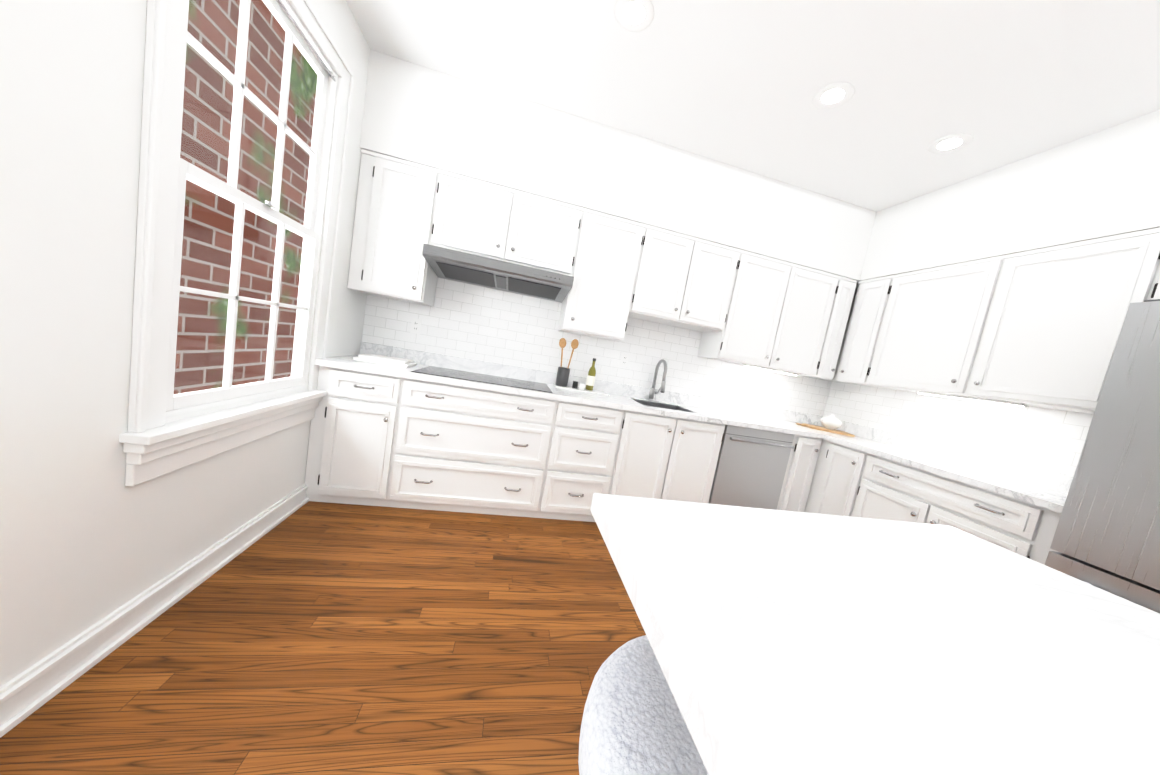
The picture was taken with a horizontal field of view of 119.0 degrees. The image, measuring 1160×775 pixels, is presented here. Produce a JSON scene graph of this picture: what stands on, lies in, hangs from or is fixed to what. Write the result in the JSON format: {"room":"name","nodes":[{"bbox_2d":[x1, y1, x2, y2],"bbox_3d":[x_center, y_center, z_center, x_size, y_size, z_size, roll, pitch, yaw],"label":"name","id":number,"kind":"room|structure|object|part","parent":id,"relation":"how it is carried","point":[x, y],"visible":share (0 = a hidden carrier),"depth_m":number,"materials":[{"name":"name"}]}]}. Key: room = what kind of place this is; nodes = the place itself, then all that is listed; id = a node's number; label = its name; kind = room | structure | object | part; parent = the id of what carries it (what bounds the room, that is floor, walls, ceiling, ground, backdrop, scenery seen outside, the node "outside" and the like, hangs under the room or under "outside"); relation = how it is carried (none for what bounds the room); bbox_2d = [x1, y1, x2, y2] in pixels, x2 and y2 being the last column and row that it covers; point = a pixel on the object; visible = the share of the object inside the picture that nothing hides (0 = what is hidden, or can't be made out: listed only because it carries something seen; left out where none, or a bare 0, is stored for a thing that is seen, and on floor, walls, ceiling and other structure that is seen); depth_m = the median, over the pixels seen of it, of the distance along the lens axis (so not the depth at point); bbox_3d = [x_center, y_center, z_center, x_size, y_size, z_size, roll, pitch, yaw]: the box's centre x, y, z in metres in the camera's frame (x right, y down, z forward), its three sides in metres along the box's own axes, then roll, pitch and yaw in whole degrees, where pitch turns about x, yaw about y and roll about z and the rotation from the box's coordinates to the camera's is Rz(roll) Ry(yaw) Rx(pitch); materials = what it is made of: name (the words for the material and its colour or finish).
{"room":"kitchen","nodes":[
{"label":"kitchen","id":0,"kind":"room"},
{"bbox_2d":[0,0,369,686],"bbox_3d":[-1.116,-0.386,-0.228,0.085,2.830,6.040,9,6,-12],"label":"wall","id":1,"kind":"structure","parent":0,"point":[88,538],"depth_m":0.93,"materials":[{"name":"white paint"}]},
{"bbox_2d":[0,484,308,737],"bbox_3d":[-1.281,0.961,-0.154,0.030,0.118,5.898,9,6,-12],"label":"baseboard","id":2,"kind":"structure","parent":1,"relation":"attached to","point":[25,694],"depth_m":1.12,"materials":[{"name":"white paint"}]},
{"bbox_2d":[119,0,353,486],"bbox_3d":[-1.387,-0.729,1.506,0.160,1.995,1.088,9,6,-12],"label":"window","id":3,"kind":"structure","parent":1,"relation":"in","point":[155,445],"depth_m":1.34,"materials":[{"name":"white paint"}]},
{"bbox_3d":[-1.403,-0.792,1.501,0.109,1.715,0.870,9,6,-12],"label":"window sash unit","id":4,"kind":"part","parent":3,"relation":"part of","materials":[{"name":"white wood"}]},
{"bbox_2d":[0,501,645,774],"bbox_3d":[2.606,1.665,0.674,8.900,0.080,6.500,9,6,-12],"label":"floor","id":5,"kind":"structure","parent":0,"point":[316,638],"depth_m":1.22,"materials":[{"name":"brown wood"}]},
{"bbox_2d":[305,365,404,506],"bbox_3d":[-1.477,0.289,2.422,0.487,0.872,0.620,9,6,-12],"label":"base cabinet","id":6,"kind":"object","parent":5,"relation":"on","point":[385,440],"depth_m":2.13,"materials":[{"name":"white paint"}]},
{"bbox_2d":[315,342,877,437],"bbox_3d":[0.451,0.079,2.750,4.289,0.135,0.637,9,6,-12],"label":"countertop","id":7,"kind":"structure","parent":6,"relation":"on","point":[706,409],"depth_m":2.73,"materials":[{"name":"white stone"}]},
{"bbox_2d":[353,354,416,367],"bbox_3d":[-1.344,-0.189,2.382,0.330,0.040,0.240,9,6,-12],"label":"books","id":8,"kind":"object","parent":7,"relation":"on","point":[388,360],"visible":1,"depth_m":2.29,"materials":[{"name":"white paper"}]},
{"bbox_2d":[411,366,551,392],"bbox_3d":[-0.677,-0.066,2.509,0.910,0.006,0.500,9,6,-12],"label":"induction cooktop","id":9,"kind":"object","parent":7,"relation":"in","point":[477,377],"visible":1,"depth_m":2.45,"materials":[{"name":"black glass"}]},
{"bbox_2d":[553,384,609,395],"bbox_3d":[0.007,0.018,2.834,0.450,0.012,0.210,9,6,-12],"label":"tray","id":10,"kind":"object","parent":7,"relation":"on","point":[585,390],"visible":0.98,"depth_m":2.76,"materials":[{"name":"white ceramic"}]},
{"bbox_2d":[555,338,578,386],"bbox_3d":[-0.114,-0.208,2.797,0.163,0.396,0.100,9,6,-12],"label":"utensil crock","id":11,"kind":"object","parent":10,"relation":"on","point":[562,377],"visible":1,"depth_m":2.77,"materials":[{"name":"grey"}]},
{"bbox_2d":[572,381,584,389],"bbox_3d":[-0.011,-0.016,2.799,0.110,0.055,0.048,13,6,25],"label":"salt","id":12,"kind":"object","parent":10,"relation":"on","point":[581,385],"visible":1,"depth_m":2.79,"materials":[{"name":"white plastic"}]},
{"bbox_2d":[585,358,595,390],"bbox_3d":[0.099,-0.112,2.860,0.065,0.268,0.065,9,6,-12],"label":"olive oil bottle","id":13,"kind":"object","parent":10,"relation":"on","point":[591,378],"visible":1,"depth_m":2.84,"materials":[{"name":"green glass"}]},
{"bbox_2d":[630,359,694,412],"bbox_3d":[0.680,0.054,2.849,0.462,0.574,0.453,9,6,-12],"label":"sink","id":14,"kind":"object","parent":7,"relation":"in","point":[656,404],"visible":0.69,"depth_m":2.98,"materials":[{"name":"silver metal"}]},
{"bbox_2d":[796,423,854,436],"bbox_3d":[2.199,0.374,3.104,0.420,0.018,0.220,12,6,16],"label":"cutting board","id":15,"kind":"object","parent":7,"relation":"on","point":[827,430],"visible":1,"depth_m":3.02,"materials":[{"name":"brown wood"}]},
{"bbox_2d":[820,414,841,429],"bbox_3d":[2.270,0.307,3.089,0.208,0.138,0.164,9,6,-12],"label":"tureen","id":16,"kind":"object","parent":15,"relation":"on","point":[831,422],"visible":1,"depth_m":3.04,"materials":[{"name":"white ceramic"}]},
{"bbox_2d":[389,378,560,517],"bbox_3d":[-0.786,0.396,2.569,1.036,0.872,0.614,9,6,-12],"label":"base cabinet","id":17,"kind":"object","parent":5,"relation":"on","point":[460,448],"depth_m":2.28,"materials":[{"name":"white paint"}]},
{"bbox_2d":[541,401,632,521],"bbox_3d":[-0.025,0.514,2.729,0.536,0.872,0.614,9,6,-12],"label":"base cabinet","id":18,"kind":"object","parent":5,"relation":"on","point":[590,442],"depth_m":2.43,"materials":[{"name":"white paint"}]},
{"bbox_2d":[578,635,707,774],"bbox_3d":[0.139,0.846,0.551,0.380,0.699,0.380,9,6,-12],"label":"stool","id":19,"kind":"object","parent":5,"relation":"on","point":[633,722],"visible":0.46,"depth_m":0.50,"materials":[{"name":"fabric"}]},
{"bbox_2d":[617,421,720,503],"bbox_3d":[0.575,0.699,2.866,0.828,0.690,0.614,9,6,-12],"label":"base cabinet","id":20,"kind":"object","parent":5,"relation":"on","point":[665,462],"depth_m":2.55,"materials":[{"name":"white paint"}]},
{"bbox_2d":[708,425,794,509],"bbox_3d":[1.299,0.725,2.973,0.608,0.868,0.636,9,6,-12],"label":"dishwasher","id":21,"kind":"object","parent":5,"relation":"on","point":[751,467],"visible":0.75,"depth_m":2.70,"materials":[{"name":"grey metal"}]},
{"bbox_2d":[777,434,821,511],"bbox_3d":[1.731,0.787,3.094,0.276,0.872,0.620,9,6,-12],"label":"base cabinet","id":22,"kind":"object","parent":5,"relation":"on","point":[802,461],"depth_m":2.79,"materials":[{"name":"white paint"}]},
{"bbox_2d":[804,439,827,512],"bbox_3d":[2.149,0.857,3.132,0.614,0.872,0.717,9,6,-12],"label":"base cabinet","id":23,"kind":"object","parent":5,"relation":"on","point":[821,453],"depth_m":2.82,"materials":[{"name":"white paint"}]},
{"bbox_2d":[808,440,855,515],"bbox_3d":[2.237,0.919,2.652,0.620,0.872,0.335,9,6,-12],"label":"base cabinet","id":24,"kind":"object","parent":5,"relation":"on","point":[836,465],"depth_m":2.65,"materials":[{"name":"white paint"}]},
{"bbox_2d":[840,449,1060,564],"bbox_3d":[2.340,0.991,2.106,0.620,0.872,0.970,9,6,-12],"label":"base cabinet","id":25,"kind":"object","parent":5,"relation":"on","point":[849,481],"depth_m":1.98,"materials":[{"name":"white paint"}]},
{"bbox_2d":[821,422,1072,512],"bbox_3d":[2.382,0.473,2.194,0.659,0.135,1.260,9,6,-12],"label":"countertop","id":26,"kind":"structure","parent":25,"relation":"on","point":[1046,489],"depth_m":2.18,"materials":[{"name":"white stone"}]},
{"bbox_2d":[1045,299,1159,612],"bbox_3d":[2.495,0.637,1.106,0.790,1.812,0.918,9,6,-12],"label":"refrigerator","id":27,"kind":"object","parent":5,"relation":"on","point":[1106,537],"visible":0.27,"depth_m":1.36,"materials":[{"name":"grey metal"}]},
{"bbox_3d":[0.675,0.942,-0.385,0.989,0.875,2.533,9,6,-12],"label":"kitchen island","id":28,"kind":"object","parent":5,"relation":"on","visible":0},
{"bbox_2d":[591,493,1159,774],"bbox_3d":[0.763,0.492,-0.434,1.028,0.042,2.620,9,6,-12],"label":"island countertop","id":29,"kind":"structure","parent":28,"relation":"on","point":[782,642],"depth_m":0.42,"materials":[{"name":"stone"}]},
{"bbox_2d":[360,49,875,293],"bbox_3d":[0.701,-1.508,2.746,4.300,0.577,0.345,9,6,-12],"label":"wall","id":30,"kind":"structure","parent":0,"point":[414,113],"depth_m":2.45,"materials":[{"name":"white paint"}]},
{"bbox_2d":[346,0,1159,211],"bbox_3d":[3.110,-1.198,0.392,8.900,0.100,6.500,9,6,-12],"label":"ceiling","id":31,"kind":"structure","parent":0,"point":[738,83],"depth_m":1.80,"materials":[{"name":"white paint"}]},
{"bbox_2d":[614,0,653,31],"bbox_3d":[0.255,-1.766,1.615,0.190,0.005,0.190,9,6,-12],"label":"recessed light","id":32,"kind":"object","parent":31,"relation":"in","point":[634,15],"visible":1,"depth_m":1.62,"materials":[{"name":"white plastic"}]},
{"bbox_2d":[812,82,854,108],"bbox_3d":[1.383,-1.592,1.871,0.190,0.005,0.190,9,6,-12],"label":"recessed light","id":33,"kind":"object","parent":31,"relation":"in","point":[832,95],"visible":1,"depth_m":1.86,"materials":[{"name":"white plastic"}]},
{"bbox_2d":[928,133,972,153],"bbox_3d":[2.223,-1.463,2.057,0.190,0.005,0.190,9,6,-12],"label":"recessed light","id":34,"kind":"object","parent":31,"relation":"in","point":[950,143],"visible":1,"depth_m":2.05,"materials":[{"name":"white plastic"}]},
{"bbox_2d":[833,294,855,378],"bbox_3d":[3.147,0.283,0.594,0.100,2.830,5.900,9,6,-12],"label":"wall","id":35,"kind":"structure","parent":0,"point":[845,333],"depth_m":3.40,"materials":[{"name":"white paint"}]},
{"bbox_2d":[835,277,882,387],"bbox_3d":[2.541,-0.454,2.899,0.345,0.880,0.337,9,6,-12],"label":"upper cabinet","id":36,"kind":"object","parent":35,"relation":"attached to","point":[868,290],"depth_m":2.92,"materials":[{"name":"white paint"}]},
{"bbox_2d":[855,258,986,400],"bbox_3d":[2.621,-0.398,2.473,0.345,0.880,0.722,9,6,-12],"label":"upper cabinet","id":37,"kind":"object","parent":35,"relation":"attached to","point":[919,322],"depth_m":2.46,"materials":[{"name":"white paint"}]},
{"bbox_2d":[823,379,1093,475],"bbox_3d":[2.683,0.280,2.550,0.006,0.500,1.904,9,6,-12],"label":"tile backsplash","id":38,"kind":"structure","parent":35,"relation":"attached to","point":[1053,440],"depth_m":2.36,"materials":[{"name":"white tile"}]},
{"bbox_2d":[951,227,1159,413],"bbox_3d":[2.726,-0.325,1.921,0.345,0.880,0.596,9,6,-12],"label":"upper cabinet","id":39,"kind":"object","parent":35,"relation":"attached to","point":[1041,328],"depth_m":1.86,"materials":[{"name":"white paint"}]},
{"bbox_2d":[1151,267,1159,299],"bbox_3d":[2.923,-0.463,1.082,0.345,0.380,1.075,9,6,-12],"label":"upper cabinet","id":40,"kind":"object","parent":35,"relation":"attached to","point":[1155,294],"depth_m":1.57,"materials":[{"name":"white paint"}]},
{"bbox_2d":[860,110,1159,280],"bbox_3d":[2.882,-1.025,1.737,0.345,0.577,2.520,9,6,-12],"label":"wall","id":41,"kind":"structure","parent":0,"point":[1102,183],"depth_m":2.00,"materials":[{"name":"white paint"}]},
{"bbox_3d":[2.427,-0.130,3.503,8.640,2.830,0.140,9,6,-12],"label":"wall","id":42,"kind":"structure","parent":0,"visible":0},
{"bbox_2d":[347,149,438,306],"bbox_3d":[-1.270,-1.077,2.422,0.477,0.880,0.345,9,6,-12],"label":"upper cabinet","id":43,"kind":"object","parent":42,"relation":"attached to","point":[395,209],"depth_m":2.27,"materials":[{"name":"white paint"}]},
{"bbox_2d":[431,169,586,280],"bbox_3d":[-0.530,-1.142,2.554,0.990,0.523,0.345,9,6,-12],"label":"upper cabinet","id":44,"kind":"object","parent":42,"relation":"attached to","point":[473,216],"depth_m":2.39,"materials":[{"name":"white paint"}]},
{"bbox_2d":[422,244,573,302],"bbox_3d":[-0.572,-0.812,2.512,0.984,0.124,0.495,9,6,-12],"label":"range hood","id":45,"kind":"object","parent":44,"relation":"attached to","point":[455,265],"visible":1,"depth_m":2.35,"materials":[{"name":"silver metal"}]},
{"bbox_2d":[362,277,832,415],"bbox_3d":[0.449,-0.273,3.035,4.300,0.720,0.006,9,6,-12],"label":"tile backsplash","id":46,"kind":"structure","parent":42,"relation":"attached to","point":[472,322],"depth_m":2.90,"materials":[{"name":"white tile"}]},
{"bbox_2d":[410,318,421,333],"bbox_3d":[-1.282,-0.481,2.673,0.072,0.116,0.007,9,6,-12],"label":"electrical outlet","id":47,"kind":"object","parent":46,"relation":"attached to","point":[416,325],"visible":1,"depth_m":2.67,"materials":[{"name":"white plastic"}]},
{"bbox_2d":[620,353,629,366],"bbox_3d":[0.395,-0.241,3.022,0.072,0.116,0.007,9,6,-12],"label":"electrical outlet","id":48,"kind":"object","parent":46,"relation":"attached to","point":[624,360],"visible":1,"depth_m":3.02,"materials":[{"name":"white plastic"}]},
{"bbox_2d":[558,209,654,340],"bbox_3d":[0.178,-0.852,2.726,0.536,0.880,0.345,9,6,-12],"label":"upper cabinet","id":49,"kind":"object","parent":42,"relation":"attached to","point":[606,290],"depth_m":2.57,"materials":[{"name":"white paint"}]},
{"bbox_2d":[639,227,742,332],"bbox_3d":[0.809,-0.867,2.843,0.820,0.656,0.345,9,6,-12],"label":"upper cabinet","id":50,"kind":"object","parent":42,"relation":"attached to","point":[690,282],"depth_m":2.69,"materials":[{"name":"white paint"}]},
{"bbox_2d":[697,250,846,378],"bbox_3d":[1.656,-0.623,3.035,1.062,0.880,0.345,9,6,-12],"label":"upper cabinet","id":51,"kind":"object","parent":42,"relation":"attached to","point":[744,308],"depth_m":2.89,"materials":[{"name":"white paint"}]},
{"bbox_2d":[813,278,856,379],"bbox_3d":[2.197,-0.539,3.148,0.241,0.880,0.345,9,6,-12],"label":"upper cabinet","id":52,"kind":"object","parent":42,"relation":"attached to","point":[851,284],"depth_m":3.00,"materials":[{"name":"white paint"}]},
{"label":"outside","id":53,"kind":"structure","parent":0,"visible":0},
{"bbox_2d":[174,0,317,393],"bbox_3d":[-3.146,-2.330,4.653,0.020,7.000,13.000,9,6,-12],"label":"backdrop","id":54,"kind":"structure","parent":53,"point":[295,241],"depth_m":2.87,"materials":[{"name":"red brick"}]}
]}

